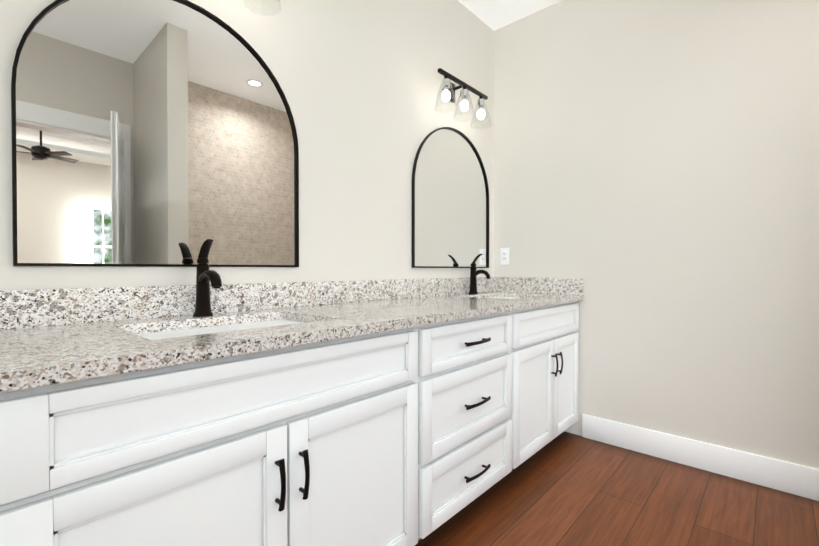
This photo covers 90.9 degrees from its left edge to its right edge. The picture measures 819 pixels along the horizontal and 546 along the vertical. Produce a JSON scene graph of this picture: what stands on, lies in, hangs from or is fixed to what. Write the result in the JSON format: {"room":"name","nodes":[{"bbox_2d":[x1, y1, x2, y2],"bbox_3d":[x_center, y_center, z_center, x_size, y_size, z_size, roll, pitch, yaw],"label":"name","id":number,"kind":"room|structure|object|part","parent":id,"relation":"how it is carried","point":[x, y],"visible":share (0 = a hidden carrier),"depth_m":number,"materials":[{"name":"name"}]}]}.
{"room":"bathroom","nodes":[
{"label":"bathroom","id":0,"kind":"room"},
{"bbox_2d":[0,0,493,289],"bbox_3d":[-0.536,-0.353,1.704,0.138,2.717,3.506,1,1,42],"label":"wall","id":1,"kind":"structure","parent":0,"point":[153,133],"depth_m":1.51,"materials":[{"name":"beige paint"}]},
{"bbox_2d":[244,0,280,15],"bbox_3d":[-0.671,-1.087,1.328,0.191,0.247,0.494,1,1,42],"label":"sconce","id":2,"kind":"object","parent":1,"relation":"attached to","point":[266,6],"visible":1,"depth_m":1.50,"materials":[{"name":"glass"}]},
{"bbox_3d":[0.283,-0.467,2.515,0.017,0.862,0.790,1,1,42],"label":"mirror","id":3,"kind":"part","parent":1,"relation":"part of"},
{"bbox_2d":[434,68,490,128],"bbox_3d":[0.304,-1.045,2.402,0.191,0.247,0.494,1,1,42],"label":"sconce","id":4,"kind":"object","parent":1,"relation":"attached to","point":[448,87],"visible":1,"depth_m":2.37,"materials":[{"name":"black metal"}]},
{"bbox_2d":[458,0,561,30],"bbox_3d":[0.408,-1.752,0.831,2.690,0.100,3.506,1,1,42],"label":"ceiling","id":5,"kind":"structure","parent":0,"point":[493,15],"depth_m":2.63,"materials":[{"name":"paint"}]},
{"bbox_2d":[415,431,818,545],"bbox_3d":[1.306,1.088,-1.236,6.840,0.100,5.406,1,1,42],"label":"floor","id":6,"kind":"structure","parent":0,"point":[564,488],"depth_m":1.73,"materials":[{"name":"brown wood"}]},
{"bbox_2d":[0,293,583,545],"bbox_3d":[-0.260,0.589,1.464,0.640,0.838,3.262,1,1,42],"label":"bathroom vanity","id":7,"kind":"object","parent":6,"relation":"on","point":[404,412],"depth_m":1.01,"materials":[{"name":"paint"}]},
{"bbox_2d":[0,277,583,392],"bbox_3d":[-0.264,0.104,1.463,0.628,0.132,3.262,1,1,42],"label":"countertop","id":8,"kind":"structure","parent":7,"relation":"on","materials":[{"name":"stone"}]},
{"bbox_2d":[193,239,221,316],"bbox_3d":[-0.658,0.015,1.319,0.153,0.254,0.062,1,1,42],"label":"faucet","id":9,"kind":"object","parent":8,"relation":"on","point":[205,275],"visible":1,"depth_m":1.33,"materials":[{"name":"black metal"}]},
{"bbox_2d":[92,313,355,352],"bbox_3d":[-0.521,0.248,1.197,0.408,0.174,0.588,1,1,42],"label":"sink","id":10,"kind":"object","parent":8,"relation":"in","point":[137,338],"depth_m":1.15,"materials":[{"name":"white ceramic"}]},
{"bbox_2d":[468,254,490,293],"bbox_3d":[0.439,0.001,2.526,0.153,0.254,0.062,1,1,42],"label":"faucet","id":11,"kind":"object","parent":8,"relation":"on","point":[474,273],"visible":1,"depth_m":2.54,"materials":[{"name":"black metal"}]},
{"bbox_2d":[493,0,818,468],"bbox_3d":[1.591,-0.356,2.059,2.570,2.717,0.120,1,1,42],"label":"wall","id":12,"kind":"structure","parent":0,"point":[656,175],"depth_m":2.14,"materials":[{"name":"paint"}]},
{"bbox_2d":[500,248,508,264],"bbox_3d":[0.664,-0.121,2.816,0.070,0.116,0.009,1,1,42],"label":"electrical outlet plate","id":13,"kind":"object","parent":12,"relation":"attached to","point":[504,256],"visible":1,"depth_m":2.81,"materials":[{"name":"white plastic"}]},
{"bbox_3d":[1.360,-0.334,-0.017,0.120,2.717,3.266,1,1,42],"label":"wall","id":14,"kind":"structure","parent":0,"visible":0},
{"bbox_2d":[582,414,818,500],"bbox_3d":[1.484,0.932,2.079,1.153,0.140,0.016,1,1,42],"label":"baseboard","id":15,"kind":"structure","parent":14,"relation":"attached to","point":[789,477],"depth_m":2.02,"materials":[{"name":"paint"}]}
]}

